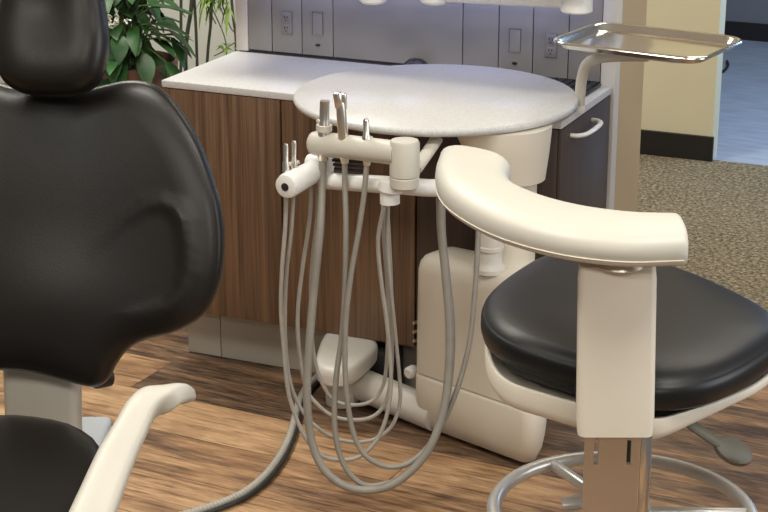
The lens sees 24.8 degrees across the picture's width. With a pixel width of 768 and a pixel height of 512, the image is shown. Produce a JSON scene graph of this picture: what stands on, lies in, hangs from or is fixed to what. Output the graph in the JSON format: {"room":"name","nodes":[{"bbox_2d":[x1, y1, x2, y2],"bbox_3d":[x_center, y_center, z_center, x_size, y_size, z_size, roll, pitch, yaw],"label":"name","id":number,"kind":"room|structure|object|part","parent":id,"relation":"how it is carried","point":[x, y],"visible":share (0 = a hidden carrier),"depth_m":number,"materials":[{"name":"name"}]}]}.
{"room":"dental clinic","nodes":[
{"label":"dental clinic","id":0,"kind":"room"},
{"bbox_2d":[0,0,725,158],"bbox_3d":[-0.607,-1.900,6.814,4.000,2.700,0.086,8,20,23],"label":"wall","id":1,"kind":"structure","parent":0,"point":[683,98],"depth_m":6.41,"materials":[{"name":"beige paint"}]},
{"bbox_2d":[640,129,713,161],"bbox_3d":[0.892,-0.435,6.543,0.686,0.091,0.015,8,20,23],"label":"baseboard","id":2,"kind":"structure","parent":1,"relation":"attached to","point":[656,143],"depth_m":6.45,"materials":[{"name":"plastic"}]},
{"bbox_2d":[0,326,767,511],"bbox_3d":[-1.328,0.854,2.917,6.400,0.050,5.380,8,20,23],"label":"floor","id":3,"kind":"structure","parent":0,"point":[210,447],"depth_m":4.03,"materials":[{"name":"brown wood"}]},
{"bbox_2d":[0,0,224,511],"bbox_3d":[-0.715,0.286,2.489,0.914,1.295,1.501,0,18,0],"label":"dental chair","id":4,"kind":"object","parent":3,"relation":"on","point":[112,238],"visible":1,"depth_m":2.83,"materials":[{"name":"black leather"}]},
{"bbox_3d":[-0.584,0.180,2.992,0.135,0.380,0.130,0,19,0],"label":"lift arm","id":5,"kind":"part","parent":4,"relation":"part of","materials":[{"name":"beige plastic"}]},
{"bbox_3d":[-0.715,0.482,2.375,0.914,0.098,1.160,0,19,0],"label":"seat","id":6,"kind":"part","parent":4,"relation":"part of","materials":[{"name":"black leather"}]},
{"bbox_3d":[-0.489,0.211,3.034,0.034,0.038,0.036,-14,23,-37],"label":"recline knob","id":7,"kind":"part","parent":4,"relation":"part of","materials":[{"name":"plastic"}]},
{"bbox_3d":[-0.555,-0.038,2.889,0.602,0.489,0.185,2,19,5],"label":"backrest","id":8,"kind":"part","parent":4,"relation":"part of","materials":[{"name":"black leather"}]},
{"bbox_3d":[-0.390,0.342,2.570,0.083,0.238,0.388,7,20,20],"label":"armrest","id":9,"kind":"part","parent":4,"relation":"part of","materials":[{"name":"beige plastic"}]},
{"bbox_2d":[179,374,319,511],"bbox_3d":[-0.267,0.441,4.030,0.151,0.019,0.871,7,20,21],"label":"umbilical line","id":10,"kind":"object","parent":3,"relation":"on","point":[280,458],"visible":0.84,"depth_m":3.89,"materials":[{"name":"plastic"}]},
{"bbox_2d":[163,87,610,387],"bbox_3d":[0.021,-0.058,4.407,1.078,0.729,0.381,8,20,23],"label":"base cabinet","id":11,"kind":"object","parent":3,"relation":"on","point":[242,138],"visible":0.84,"depth_m":4.29,"materials":[{"name":"brown wood"}]},
{"bbox_3d":[-0.410,0.143,4.720,0.097,0.149,0.306,8,20,23],"label":"panel","id":12,"kind":"part","parent":11,"relation":"part of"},
{"bbox_3d":[-0.397,-0.123,4.371,0.325,0.580,0.018,8,20,23],"label":"door","id":13,"kind":"part","parent":11,"relation":"part of","materials":[{"name":"brown wood"}]},
{"bbox_3d":[0.060,0.210,4.521,0.928,0.149,0.306,8,20,23],"label":"panel","id":14,"kind":"part","parent":11,"relation":"part of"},
{"bbox_3d":[-0.083,-0.079,4.239,0.351,0.580,0.018,8,20,23],"label":"door","id":15,"kind":"part","parent":11,"relation":"part of","materials":[{"name":"brown wood"}]},
{"bbox_2d":[162,51,611,128],"bbox_3d":[0.002,-0.415,4.294,1.040,0.018,0.384,8,20,23],"label":"countertop","id":16,"kind":"structure","parent":11,"relation":"on","point":[271,76],"depth_m":4.37,"materials":[{"name":"white stone"}]},
{"bbox_2d":[404,58,427,64],"bbox_3d":[0.081,-0.484,4.419,0.068,0.033,0.058,8,20,23],"label":"computer mouse","id":17,"kind":"object","parent":16,"relation":"on","point":[410,61],"visible":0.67,"depth_m":4.40,"materials":[{"name":"plastic"}]},
{"bbox_2d":[545,76,600,96],"bbox_3d":[0.381,-0.419,4.257,0.270,0.012,0.124,8,20,23],"label":"keyboard","id":18,"kind":"object","parent":16,"relation":"on","point":[590,86],"visible":0.16,"depth_m":4.23,"materials":[{"name":"plastic"}]},
{"bbox_3d":[0.238,-0.034,4.103,0.343,0.580,0.018,8,20,23],"label":"door","id":19,"kind":"part","parent":11,"relation":"part of","materials":[{"name":"brown wood"}]},
{"bbox_3d":[0.472,-0.063,4.190,0.008,0.580,0.374,8,20,23],"label":"drawer","id":20,"kind":"part","parent":11,"relation":"part of","materials":[{"name":"brown wood"}]},
{"bbox_3d":[0.477,-0.296,4.062,0.040,0.010,0.173,8,20,23],"label":"handle","id":21,"kind":"part","parent":11,"relation":"part of","materials":[{"name":"white plastic"}]},
{"bbox_2d":[276,54,648,461],"bbox_3d":[0.181,-0.034,4.041,0.810,0.917,0.848,0,18,0],"label":"dental delivery unit","id":22,"kind":"object","parent":3,"relation":"on","point":[510,114],"visible":0.84,"depth_m":3.95,"materials":[{"name":"plastic"}]},
{"bbox_2d":[279,144,392,461],"bbox_3d":[-0.102,0.107,3.714,0.244,0.706,0.047,-1,19,-2],"label":"syringe handpiece","id":23,"kind":"object","parent":22,"relation":"attached to","point":[286,164],"visible":0.86,"depth_m":3.74,"materials":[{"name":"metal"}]},
{"bbox_2d":[283,141,401,443],"bbox_3d":[-0.089,0.084,3.735,0.257,0.682,0.040,0,18,0],"label":"syringe handpiece","id":24,"kind":"object","parent":22,"relation":"attached to","point":[294,161],"visible":0.85,"depth_m":3.75,"materials":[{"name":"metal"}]},
{"bbox_2d":[296,186,393,421],"bbox_3d":[-0.085,0.113,3.766,0.214,0.538,0.060,0,18,0],"label":"hose","id":25,"kind":"object","parent":22,"relation":"hanging from","point":[310,210],"visible":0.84,"depth_m":3.80,"materials":[{"name":"grey rubber"}]},
{"bbox_3d":[-0.090,0.245,4.265,0.150,0.050,0.292,0,19,0],"label":"leg","id":26,"kind":"part","parent":22,"relation":"part of","materials":[{"name":"white plastic"}]},
{"bbox_2d":[309,185,389,406],"bbox_3d":[-0.075,0.099,3.783,0.177,0.514,0.079,0,18,0],"label":"hose","id":27,"kind":"object","parent":22,"relation":"hanging from","point":[320,379],"visible":0.58,"depth_m":3.82,"materials":[{"name":"grey rubber"}]},
{"bbox_2d":[303,100,453,493],"bbox_3d":[-0.012,0.091,3.677,0.320,0.817,0.193,0,18,0],"label":"suction handpiece","id":28,"kind":"object","parent":22,"relation":"attached to","point":[323,127],"visible":1,"depth_m":3.70,"materials":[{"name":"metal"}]},
{"bbox_3d":[0.020,0.340,4.224,0.295,0.086,0.080,17,25,41],"label":"floor leg","id":29,"kind":"part","parent":22,"relation":"part of","materials":[{"name":"white plastic"}]},
{"bbox_2d":[331,91,455,485],"bbox_3d":[0.021,0.075,3.681,0.264,0.843,0.158,0,18,0],"label":"syringe","id":30,"kind":"object","parent":22,"relation":"attached to","point":[340,99],"visible":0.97,"depth_m":3.67,"materials":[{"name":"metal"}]},
{"bbox_3d":[0.065,0.274,4.142,0.030,0.030,0.030,13,23,35],"label":"valve knob","id":31,"kind":"part","parent":22,"relation":"part of","materials":[{"name":"white plastic"}]},
{"bbox_2d":[342,118,480,469],"bbox_3d":[0.073,0.079,3.683,0.334,0.746,0.130,-7,20,-19],"label":"saliva ejector handpiece","id":32,"kind":"object","parent":22,"relation":"attached to","point":[366,133],"visible":0.94,"depth_m":3.70,"materials":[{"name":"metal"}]},
{"bbox_3d":[0.506,-0.393,3.936,0.045,0.169,0.209,-16,24,-39],"label":"tray arm","id":33,"kind":"part","parent":22,"relation":"part of","materials":[{"name":"beige plastic"}]},
{"bbox_2d":[553,22,742,63],"bbox_3d":[0.580,-0.466,3.851,0.367,0.024,0.274,11,22,30],"label":"tray","id":34,"kind":"object","parent":22,"relation":"on","point":[605,38],"visible":1,"depth_m":3.88,"materials":[{"name":"metal"}]},
{"bbox_2d":[435,145,767,511],"bbox_3d":[0.381,0.306,2.956,0.596,0.959,0.747,0,18,0],"label":"stool","id":35,"kind":"object","parent":3,"relation":"on","point":[601,335],"visible":1,"depth_m":2.68,"materials":[{"name":"black plastic"}]},
{"bbox_3d":[0.342,0.138,2.575,0.118,0.256,0.056,0,19,0],"label":"post","id":36,"kind":"part","parent":35,"relation":"part of","materials":[{"name":"beige plastic"}]},
{"bbox_3d":[0.407,0.105,2.955,0.557,0.070,0.506,16,24,39],"label":"seat","id":37,"kind":"part","parent":35,"relation":"part of","materials":[{"name":"black leather"}]},
{"bbox_3d":[0.513,0.283,2.714,0.121,0.080,0.046,1,19,4],"label":"height lever","id":38,"kind":"part","parent":35,"relation":"part of","materials":[{"name":"grey plastic"}]},
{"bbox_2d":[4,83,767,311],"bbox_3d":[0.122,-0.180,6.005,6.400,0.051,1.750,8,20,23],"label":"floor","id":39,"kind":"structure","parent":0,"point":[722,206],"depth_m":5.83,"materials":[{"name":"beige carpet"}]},
{"bbox_2d":[97,0,196,88],"bbox_3d":[-0.801,-0.460,5.354,0.435,0.892,0.484,-11,21,-30],"label":"potted plant","id":40,"kind":"object","parent":39,"relation":"on","point":[132,56],"visible":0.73,"depth_m":5.19,"materials":[{"name":"green plant"}]},
{"bbox_3d":[-0.793,-0.322,5.428,0.330,0.585,0.330,0,19,0],"label":"pot","id":41,"kind":"part","parent":40,"relation":"part of","materials":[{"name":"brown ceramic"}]},
{"bbox_2d":[179,0,238,72],"bbox_3d":[-0.577,-0.531,5.675,0.276,0.825,0.276,0,18,0],"label":"plant","id":42,"kind":"object","parent":39,"relation":"on","point":[192,5],"visible":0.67,"depth_m":5.54,"materials":[{"name":"green plant"}]},
{"bbox_2d":[614,0,646,211],"bbox_3d":[0.148,-1.094,4.403,1.036,2.700,0.225,8,20,23],"label":"wall partition","id":43,"kind":"structure","parent":0,"point":[634,12],"depth_m":4.43,"materials":[{"name":"beige paint"}]},
{"bbox_2d":[235,0,622,209],"bbox_3d":[0.046,-0.382,4.403,1.045,1.350,0.269,8,20,23],"label":"backsplash","id":44,"kind":"structure","parent":43,"relation":"attached to","point":[393,32],"depth_m":4.42,"materials":[{"name":"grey laminate"}]},
{"bbox_3d":[-0.369,-0.836,4.576,0.036,0.598,0.043,8,20,23],"label":"post","id":45,"kind":"part","parent":44,"relation":"part of","materials":[{"name":"white paint"}]},
{"bbox_3d":[-0.325,-0.666,4.596,0.069,0.253,0.010,8,20,23],"label":"panel","id":46,"kind":"part","parent":44,"relation":"part of","materials":[{"name":"purple laminate"}]},
{"bbox_2d":[281,11,292,34],"bbox_3d":[-0.255,-0.608,4.572,0.032,0.060,0.007,8,20,23],"label":"power outlet","id":47,"kind":"object","parent":44,"relation":"attached to","point":[286,17],"visible":1,"depth_m":4.57,"materials":[{"name":"plastic"}]},
{"bbox_2d":[283,14,288,21],"bbox_3d":[-0.256,-0.621,4.566,0.018,0.019,0.002,8,20,23],"label":"receptacle","id":48,"kind":"object","parent":47,"relation":"attached to","point":[285,16],"depth_m":4.56,"materials":[{"name":"plastic"}]},
{"bbox_2d":[283,25,288,31],"bbox_3d":[-0.256,-0.595,4.575,0.018,0.019,0.002,8,20,23],"label":"receptacle","id":49,"kind":"object","parent":47,"relation":"attached to","point":[285,27],"depth_m":4.57,"materials":[{"name":"plastic"}]},
{"bbox_3d":[-0.252,-0.656,4.565,0.086,0.253,0.010,8,20,23],"label":"panel","id":50,"kind":"part","parent":44,"relation":"part of","materials":[{"name":"purple laminate"}]},
{"bbox_2d":[312,11,322,45],"bbox_3d":[-0.172,-0.589,4.541,0.030,0.090,0.004,8,20,23],"label":"cover","id":51,"kind":"object","parent":44,"relation":"attached to","point":[317,17],"visible":1,"depth_m":4.54,"materials":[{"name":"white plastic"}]},
{"bbox_3d":[-0.172,-0.603,4.537,0.028,0.058,0.003,8,20,23],"label":"plate","id":52,"kind":"part","parent":51,"relation":"part of","materials":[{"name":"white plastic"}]},
{"bbox_3d":[-0.171,-0.644,4.531,0.088,0.253,0.010,8,20,23],"label":"panel","id":53,"kind":"part","parent":44,"relation":"part of","materials":[{"name":"purple laminate"}]},
{"bbox_2d":[359,0,386,4],"bbox_3d":[-0.027,-0.663,4.292,0.072,0.086,0.072,8,20,23],"label":"lamp","id":54,"kind":"object","parent":44,"relation":"attached to","point":[366,2],"visible":1,"depth_m":4.28,"materials":[{"name":"white plastic"}]},
{"bbox_3d":[0.035,-0.615,4.444,0.358,0.253,0.010,8,20,23],"label":"panel","id":55,"kind":"part","parent":44,"relation":"part of","materials":[{"name":"purple laminate"}]},
{"bbox_2d":[420,0,446,4],"bbox_3d":[0.122,-0.647,4.227,0.072,0.074,0.072,8,20,23],"label":"lamp","id":56,"kind":"object","parent":44,"relation":"attached to","point":[426,2],"visible":1,"depth_m":4.21,"materials":[{"name":"white plastic"}]},
{"bbox_3d":[0.243,-0.586,4.356,0.094,0.253,0.010,8,20,23],"label":"panel","id":57,"kind":"part","parent":44,"relation":"part of","materials":[{"name":"purple laminate"}]},
{"bbox_2d":[509,28,520,64],"bbox_3d":[0.324,-0.519,4.332,0.030,0.090,0.004,8,20,22],"label":"cover","id":58,"kind":"object","parent":44,"relation":"attached to","point":[514,34],"visible":1,"depth_m":4.33,"materials":[{"name":"grey plastic"}]},
{"bbox_3d":[0.324,-0.533,4.327,0.028,0.058,0.003,8,20,23],"label":"plate","id":59,"kind":"part","parent":58,"relation":"part of","materials":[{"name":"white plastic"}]},
{"bbox_3d":[0.328,-0.574,4.320,0.088,0.253,0.010,8,20,23],"label":"panel","id":60,"kind":"part","parent":44,"relation":"part of","materials":[{"name":"purple laminate"}]},
{"bbox_2d":[446,0,592,14],"bbox_3d":[0.319,-0.622,4.143,0.363,0.069,0.076,8,20,23],"label":"lamp","id":61,"kind":"object","parent":44,"relation":"attached to","point":[572,7],"visible":1,"depth_m":4.10,"materials":[{"name":"white plastic"}]},
{"bbox_2d":[544,33,557,57],"bbox_3d":[0.409,-0.516,4.291,0.032,0.060,0.007,8,20,22],"label":"power outlet","id":62,"kind":"object","parent":44,"relation":"attached to","point":[550,46],"visible":1,"depth_m":4.29,"materials":[{"name":"plastic"}]},
{"bbox_2d":[547,47,553,54],"bbox_3d":[0.408,-0.503,4.294,0.018,0.019,0.002,8,20,23],"label":"receptacle","id":63,"kind":"object","parent":62,"relation":"attached to","point":[550,50],"depth_m":4.29,"materials":[{"name":"plastic"}]},
{"bbox_2d":[547,36,554,43],"bbox_3d":[0.408,-0.529,4.285,0.018,0.019,0.002,8,20,23],"label":"receptacle","id":64,"kind":"object","parent":62,"relation":"attached to","point":[549,38],"depth_m":4.28,"materials":[{"name":"plastic"}]},
{"bbox_3d":[0.411,-0.562,4.285,0.090,0.253,0.010,8,20,23],"label":"panel","id":65,"kind":"part","parent":44,"relation":"part of","materials":[{"name":"purple laminate"}]},
{"bbox_3d":[0.491,-0.551,4.251,0.082,0.253,0.010,8,20,23],"label":"panel","id":66,"kind":"part","parent":44,"relation":"part of","materials":[{"name":"purple laminate"}]},
{"bbox_3d":[0.553,-0.349,4.306,0.036,1.350,0.043,8,20,23],"label":"post","id":67,"kind":"part","parent":44,"relation":"part of","materials":[{"name":"white paint"}]},
{"bbox_2d":[713,40,767,165],"bbox_3d":[2.148,-0.609,7.288,3.800,0.050,2.370,8,20,23],"label":"door","id":68,"kind":"structure","parent":0,"point":[743,113],"depth_m":7.24,"materials":[{"name":"blue plastic"}]},
{"bbox_2d":[722,60,728,72],"bbox_3d":[1.538,-0.853,7.920,0.046,0.012,0.290,8,20,22],"label":"cable","id":69,"kind":"object","parent":68,"relation":"on","point":[727,61],"visible":0.65,"depth_m":7.91,"materials":[{"name":"plastic"}]},
{"bbox_2d":[725,0,767,23],"bbox_3d":[2.601,-2.236,7.818,3.800,2.700,0.101,8,20,23],"label":"wall","id":70,"kind":"structure","parent":0,"point":[750,11],"depth_m":8.50,"materials":[{"name":"grey paint"}]},
{"bbox_2d":[724,21,767,41],"bbox_3d":[2.578,-0.980,8.183,3.800,0.085,0.015,8,20,23],"label":"baseboard","id":71,"kind":"structure","parent":70,"relation":"attached to","point":[743,30],"depth_m":8.52,"materials":[{"name":"plastic"}]}
]}

